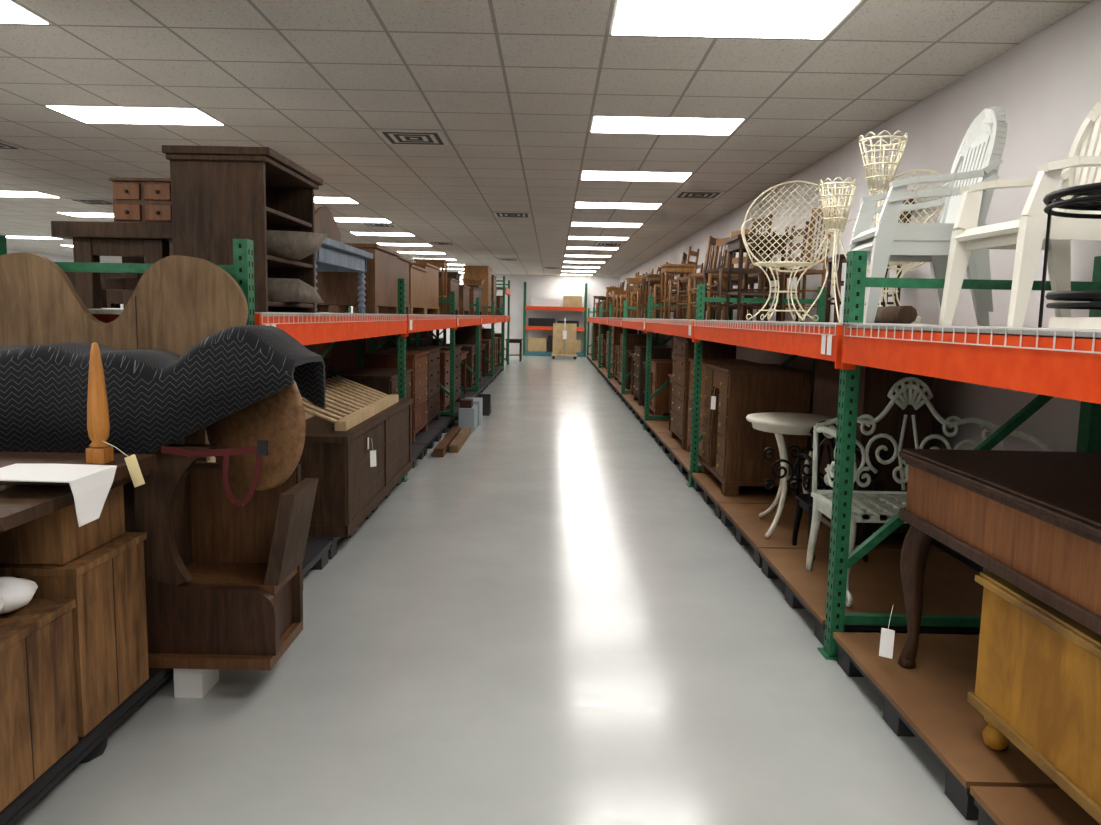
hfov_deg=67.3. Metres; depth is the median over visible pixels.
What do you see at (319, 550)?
pallets
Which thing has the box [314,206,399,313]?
chest
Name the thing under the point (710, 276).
wood chair
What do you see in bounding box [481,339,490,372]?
desk
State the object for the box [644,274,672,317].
wooden plant stand
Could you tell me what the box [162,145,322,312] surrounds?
bookcase
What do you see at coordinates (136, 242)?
work table
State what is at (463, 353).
side table
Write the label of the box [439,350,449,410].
dresser
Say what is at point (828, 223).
wire plant stand
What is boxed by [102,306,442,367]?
rack
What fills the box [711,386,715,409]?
paper tag
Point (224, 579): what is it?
hooded settle
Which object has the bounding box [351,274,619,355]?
wall
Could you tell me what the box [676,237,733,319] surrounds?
wood chair
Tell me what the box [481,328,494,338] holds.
dresser
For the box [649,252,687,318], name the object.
wood chair
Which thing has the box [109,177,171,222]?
chest
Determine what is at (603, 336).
dresser
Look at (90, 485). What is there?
sheet
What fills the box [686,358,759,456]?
dresser
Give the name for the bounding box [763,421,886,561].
chair
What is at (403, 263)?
chest
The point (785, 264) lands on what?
chair
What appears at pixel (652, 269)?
wood chair
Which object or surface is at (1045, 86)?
wall
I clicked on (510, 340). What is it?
table
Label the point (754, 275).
wood chair
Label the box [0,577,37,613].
pillow
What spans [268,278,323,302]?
dough bowl
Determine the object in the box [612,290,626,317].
wooden plant stand
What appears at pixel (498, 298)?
chest
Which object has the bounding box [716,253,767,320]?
wood chair
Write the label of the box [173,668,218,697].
foam block
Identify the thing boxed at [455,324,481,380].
dresser
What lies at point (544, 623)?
floor
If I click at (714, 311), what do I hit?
wood chair
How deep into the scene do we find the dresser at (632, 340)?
15.88 m
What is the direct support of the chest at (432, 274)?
on the rack at (307, 329)
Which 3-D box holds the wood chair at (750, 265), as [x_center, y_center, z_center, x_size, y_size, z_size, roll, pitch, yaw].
[2.299,-1.633,10.396,0.497,0.938,0.456,1,7,-1]
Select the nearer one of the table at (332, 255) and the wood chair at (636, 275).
the table at (332, 255)
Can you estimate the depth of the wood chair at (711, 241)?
9.90 m
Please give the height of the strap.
0.246 m
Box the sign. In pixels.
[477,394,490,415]
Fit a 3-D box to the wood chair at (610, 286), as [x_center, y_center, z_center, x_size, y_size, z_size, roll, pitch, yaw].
[1.778,-3.637,27.087,0.497,1.031,0.456,0,7,-9]
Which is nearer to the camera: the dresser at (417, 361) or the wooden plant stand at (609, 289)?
the dresser at (417, 361)
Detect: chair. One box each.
[596,286,613,316]
[602,285,619,317]
[603,282,622,317]
[609,286,633,317]
[616,272,638,305]
[616,272,646,317]
[620,273,645,317]
[627,268,653,317]
[630,267,660,317]
[636,262,670,317]
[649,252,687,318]
[653,246,699,318]
[666,263,702,318]
[668,236,715,319]
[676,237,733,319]
[687,228,751,319]
[703,214,772,320]
[706,250,726,319]
[706,252,735,309]
[713,253,755,318]
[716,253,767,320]
[728,227,788,320]
[741,180,841,320]
[746,221,808,321]
[762,203,834,321]
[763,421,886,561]
[825,190,913,323]
[839,169,947,322]
[938,99,1100,326]
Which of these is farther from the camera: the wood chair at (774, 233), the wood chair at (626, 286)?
the wood chair at (626, 286)
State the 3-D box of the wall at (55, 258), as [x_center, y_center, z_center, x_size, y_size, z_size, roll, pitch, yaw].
[-15.065,-1.947,14.002,0.200,3.050,36.200,1,7,0]
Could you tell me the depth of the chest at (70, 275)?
11.46 m
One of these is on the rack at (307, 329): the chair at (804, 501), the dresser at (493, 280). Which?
the dresser at (493, 280)
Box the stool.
[1038,182,1100,327]
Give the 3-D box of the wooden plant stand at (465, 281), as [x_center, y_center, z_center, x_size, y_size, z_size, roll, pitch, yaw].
[-1.608,-2.396,17.200,0.418,0.728,0.420,1,7,0]
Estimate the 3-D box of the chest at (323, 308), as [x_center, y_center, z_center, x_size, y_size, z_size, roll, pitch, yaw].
[-3.236,-1.693,11.695,0.491,0.544,1.210,1,7,0]
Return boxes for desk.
[325,367,412,397]
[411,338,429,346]
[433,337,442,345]
[438,344,475,387]
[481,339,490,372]
[494,337,497,368]
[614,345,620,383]
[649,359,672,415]
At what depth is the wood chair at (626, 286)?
20.10 m
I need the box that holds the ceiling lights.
[0,0,858,275]
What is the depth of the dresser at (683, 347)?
8.70 m
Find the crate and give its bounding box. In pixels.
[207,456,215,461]
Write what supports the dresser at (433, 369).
on the pallets at (319, 550)
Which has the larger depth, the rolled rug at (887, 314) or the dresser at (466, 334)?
the dresser at (466, 334)
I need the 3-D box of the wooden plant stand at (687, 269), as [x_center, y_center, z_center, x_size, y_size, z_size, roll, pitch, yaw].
[1.628,-1.552,10.665,0.412,0.689,0.406,1,7,0]
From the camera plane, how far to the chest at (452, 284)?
11.59 m
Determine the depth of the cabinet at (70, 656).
2.59 m
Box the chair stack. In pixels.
[839,107,1006,325]
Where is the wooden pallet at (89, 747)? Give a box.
[0,668,172,824]
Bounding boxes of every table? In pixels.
[51,221,172,308]
[205,380,305,490]
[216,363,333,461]
[315,237,372,312]
[460,351,468,393]
[481,343,486,376]
[505,339,522,360]
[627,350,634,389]
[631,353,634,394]
[746,412,835,537]
[898,449,1100,667]
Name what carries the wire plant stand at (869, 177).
on the rack at (1047, 362)
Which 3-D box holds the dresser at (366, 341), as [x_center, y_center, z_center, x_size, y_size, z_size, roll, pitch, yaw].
[-3.233,-0.827,13.630,0.587,1.090,0.978,1,7,0]
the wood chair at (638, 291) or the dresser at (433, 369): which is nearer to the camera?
the dresser at (433, 369)
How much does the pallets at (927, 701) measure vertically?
0.135 m
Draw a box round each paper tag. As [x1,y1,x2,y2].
[370,438,375,466]
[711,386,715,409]
[879,605,894,658]
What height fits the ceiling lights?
0.003 m
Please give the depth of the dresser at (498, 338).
22.83 m
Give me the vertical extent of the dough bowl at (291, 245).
0.130 m
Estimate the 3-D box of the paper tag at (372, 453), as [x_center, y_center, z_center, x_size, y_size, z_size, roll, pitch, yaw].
[-1.198,0.269,5.565,0.021,0.190,0.050,7,9,39]
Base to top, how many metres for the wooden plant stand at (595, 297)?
0.739 m
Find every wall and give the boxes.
[7,249,123,307]
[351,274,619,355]
[620,0,1100,572]
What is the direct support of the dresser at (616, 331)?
on the pallets at (927, 701)
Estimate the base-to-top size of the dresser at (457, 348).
0.871 m
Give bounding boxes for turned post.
[86,342,144,487]
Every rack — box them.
[0,235,504,481]
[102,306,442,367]
[301,375,398,430]
[463,275,510,369]
[523,282,587,356]
[586,251,1100,659]
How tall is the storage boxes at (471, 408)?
0.400 m
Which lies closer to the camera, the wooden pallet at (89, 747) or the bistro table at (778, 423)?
the wooden pallet at (89, 747)
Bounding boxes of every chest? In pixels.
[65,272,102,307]
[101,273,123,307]
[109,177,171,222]
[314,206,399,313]
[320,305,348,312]
[329,256,411,313]
[377,264,426,313]
[409,262,439,313]
[427,278,459,314]
[439,285,470,314]
[469,287,479,314]
[496,296,502,314]
[967,572,1100,824]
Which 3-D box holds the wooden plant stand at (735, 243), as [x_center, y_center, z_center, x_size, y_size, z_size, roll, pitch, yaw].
[1.632,-1.062,6.609,0.402,0.656,0.482,1,7,0]
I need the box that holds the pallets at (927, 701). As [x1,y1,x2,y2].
[587,355,1099,824]
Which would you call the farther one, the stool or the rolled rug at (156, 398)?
the rolled rug at (156, 398)
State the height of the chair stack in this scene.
1.011 m
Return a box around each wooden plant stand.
[414,259,448,314]
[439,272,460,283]
[462,279,483,313]
[466,285,482,314]
[593,296,604,306]
[598,297,611,316]
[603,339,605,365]
[606,287,622,316]
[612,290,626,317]
[626,278,645,317]
[639,279,663,318]
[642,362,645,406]
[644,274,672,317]
[660,264,695,318]
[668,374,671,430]
[725,234,790,320]
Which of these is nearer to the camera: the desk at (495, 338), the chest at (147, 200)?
the chest at (147, 200)
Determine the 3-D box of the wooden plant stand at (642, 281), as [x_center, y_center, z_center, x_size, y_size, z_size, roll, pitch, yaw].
[1.631,-1.835,13.369,0.385,0.625,0.393,1,7,0]
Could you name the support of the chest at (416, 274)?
on the rack at (307, 329)
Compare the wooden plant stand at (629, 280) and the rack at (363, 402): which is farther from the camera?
the wooden plant stand at (629, 280)
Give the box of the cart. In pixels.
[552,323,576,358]
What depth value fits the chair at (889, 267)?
5.25 m
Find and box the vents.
[0,129,725,268]
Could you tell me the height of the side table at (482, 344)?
0.738 m
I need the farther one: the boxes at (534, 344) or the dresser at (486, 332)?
the boxes at (534, 344)
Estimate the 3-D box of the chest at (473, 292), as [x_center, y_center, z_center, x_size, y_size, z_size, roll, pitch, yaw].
[-1.605,-2.062,15.329,0.486,0.497,1.022,1,7,0]
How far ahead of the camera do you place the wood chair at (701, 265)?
13.93 m
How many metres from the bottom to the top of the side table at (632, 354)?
0.741 m
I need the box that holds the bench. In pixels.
[806,377,1051,606]
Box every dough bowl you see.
[267,230,326,259]
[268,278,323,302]
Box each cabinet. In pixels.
[0,451,155,811]
[298,398,413,536]
[701,363,812,496]
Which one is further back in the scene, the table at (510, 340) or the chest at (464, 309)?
the table at (510, 340)
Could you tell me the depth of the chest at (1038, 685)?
2.35 m
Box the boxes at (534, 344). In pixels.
[528,296,581,351]
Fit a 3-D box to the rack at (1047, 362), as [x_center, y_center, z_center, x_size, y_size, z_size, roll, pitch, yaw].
[1.854,-1.088,14.820,1.178,1.800,30.120,1,7,0]
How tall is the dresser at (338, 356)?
1.131 m
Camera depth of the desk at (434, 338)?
21.18 m
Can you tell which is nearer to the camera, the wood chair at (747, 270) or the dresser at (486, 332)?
the wood chair at (747, 270)
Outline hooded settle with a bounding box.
[0,252,318,669]
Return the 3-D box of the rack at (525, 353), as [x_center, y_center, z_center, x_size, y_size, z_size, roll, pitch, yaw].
[0.168,-3.527,31.352,2.380,2.750,0.720,1,7,0]
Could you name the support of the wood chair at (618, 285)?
on the rack at (1047, 362)
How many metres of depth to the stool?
2.55 m
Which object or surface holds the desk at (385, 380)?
on the pallets at (319, 550)
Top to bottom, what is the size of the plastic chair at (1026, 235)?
0.957 m
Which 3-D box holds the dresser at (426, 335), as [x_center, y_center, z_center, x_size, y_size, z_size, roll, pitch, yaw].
[-3.250,-1.710,20.577,0.528,1.234,1.026,1,7,0]
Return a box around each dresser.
[308,340,347,373]
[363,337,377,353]
[363,350,428,442]
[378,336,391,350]
[383,346,440,429]
[392,334,397,347]
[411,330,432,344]
[422,345,461,401]
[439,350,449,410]
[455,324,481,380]
[464,265,491,314]
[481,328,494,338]
[491,275,496,314]
[497,337,500,365]
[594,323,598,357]
[597,324,608,358]
[601,334,606,365]
[605,331,607,369]
[607,331,608,372]
[610,326,636,375]
[619,334,646,388]
[633,346,671,404]
[670,336,735,449]
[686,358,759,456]
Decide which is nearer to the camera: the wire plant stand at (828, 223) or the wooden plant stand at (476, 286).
the wire plant stand at (828, 223)
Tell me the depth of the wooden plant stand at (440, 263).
11.12 m
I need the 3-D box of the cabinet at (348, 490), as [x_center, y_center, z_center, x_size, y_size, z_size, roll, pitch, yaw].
[-1.554,0.311,6.181,0.665,0.620,2.380,1,7,0]
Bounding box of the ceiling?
[0,0,1092,276]
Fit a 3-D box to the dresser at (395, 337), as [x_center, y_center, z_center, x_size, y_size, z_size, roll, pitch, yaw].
[-3.238,-1.200,16.347,0.544,1.201,0.955,1,7,0]
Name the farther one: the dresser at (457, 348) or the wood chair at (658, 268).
the wood chair at (658, 268)
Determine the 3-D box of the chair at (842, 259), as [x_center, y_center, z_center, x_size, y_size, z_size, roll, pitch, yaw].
[2.269,-1.092,5.903,0.497,0.902,0.456,2,7,10]
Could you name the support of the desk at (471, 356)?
on the pallets at (319, 550)
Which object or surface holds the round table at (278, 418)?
attached to the hooded settle
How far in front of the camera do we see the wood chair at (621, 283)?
23.29 m
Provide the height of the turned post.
0.468 m
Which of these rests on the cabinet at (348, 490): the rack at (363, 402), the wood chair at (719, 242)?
the rack at (363, 402)
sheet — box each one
[0,464,116,526]
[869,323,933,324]
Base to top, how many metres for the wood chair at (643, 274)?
0.907 m
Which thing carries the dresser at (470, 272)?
on the rack at (307, 329)
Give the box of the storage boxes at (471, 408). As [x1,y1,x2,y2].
[459,397,482,431]
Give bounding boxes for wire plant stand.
[801,177,855,321]
[858,130,907,306]
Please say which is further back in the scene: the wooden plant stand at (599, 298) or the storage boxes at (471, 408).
the wooden plant stand at (599, 298)
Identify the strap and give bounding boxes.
[161,440,267,505]
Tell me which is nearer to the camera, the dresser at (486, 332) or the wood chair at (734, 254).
the wood chair at (734, 254)
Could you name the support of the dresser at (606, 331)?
on the pallets at (927, 701)
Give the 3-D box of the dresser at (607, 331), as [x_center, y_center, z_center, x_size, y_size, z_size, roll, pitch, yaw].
[1.640,-1.452,20.083,0.511,1.023,0.862,1,7,0]
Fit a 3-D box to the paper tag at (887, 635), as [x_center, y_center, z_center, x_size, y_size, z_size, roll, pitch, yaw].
[1.323,0.852,3.227,0.050,0.191,0.075,6,8,35]
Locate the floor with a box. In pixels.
[13,354,979,824]
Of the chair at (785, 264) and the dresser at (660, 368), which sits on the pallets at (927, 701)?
the dresser at (660, 368)
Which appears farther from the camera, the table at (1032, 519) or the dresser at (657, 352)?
the dresser at (657, 352)
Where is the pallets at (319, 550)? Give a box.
[302,366,502,576]
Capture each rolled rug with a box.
[0,325,325,453]
[874,306,916,323]
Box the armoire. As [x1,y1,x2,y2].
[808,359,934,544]
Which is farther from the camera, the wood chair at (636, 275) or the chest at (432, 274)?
the wood chair at (636, 275)
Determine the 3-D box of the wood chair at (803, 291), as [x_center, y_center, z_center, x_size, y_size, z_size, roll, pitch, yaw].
[2.295,-1.385,7.691,0.497,1.072,0.456,0,7,-9]
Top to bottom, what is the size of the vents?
0.014 m
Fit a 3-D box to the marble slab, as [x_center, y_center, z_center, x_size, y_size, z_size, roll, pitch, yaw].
[1.579,-0.208,1.976,0.550,0.029,0.380,1,7,0]
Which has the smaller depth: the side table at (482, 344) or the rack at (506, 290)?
the side table at (482, 344)
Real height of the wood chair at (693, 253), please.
0.970 m
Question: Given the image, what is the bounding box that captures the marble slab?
[1049,317,1100,329]
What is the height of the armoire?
1.160 m
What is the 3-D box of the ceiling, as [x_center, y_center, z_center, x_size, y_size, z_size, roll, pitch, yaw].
[-6.057,-3.339,13.820,17.760,0.100,36.200,1,7,0]
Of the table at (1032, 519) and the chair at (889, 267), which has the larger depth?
the chair at (889, 267)
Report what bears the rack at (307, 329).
on the floor
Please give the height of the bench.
1.077 m
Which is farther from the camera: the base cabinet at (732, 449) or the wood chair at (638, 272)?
the wood chair at (638, 272)

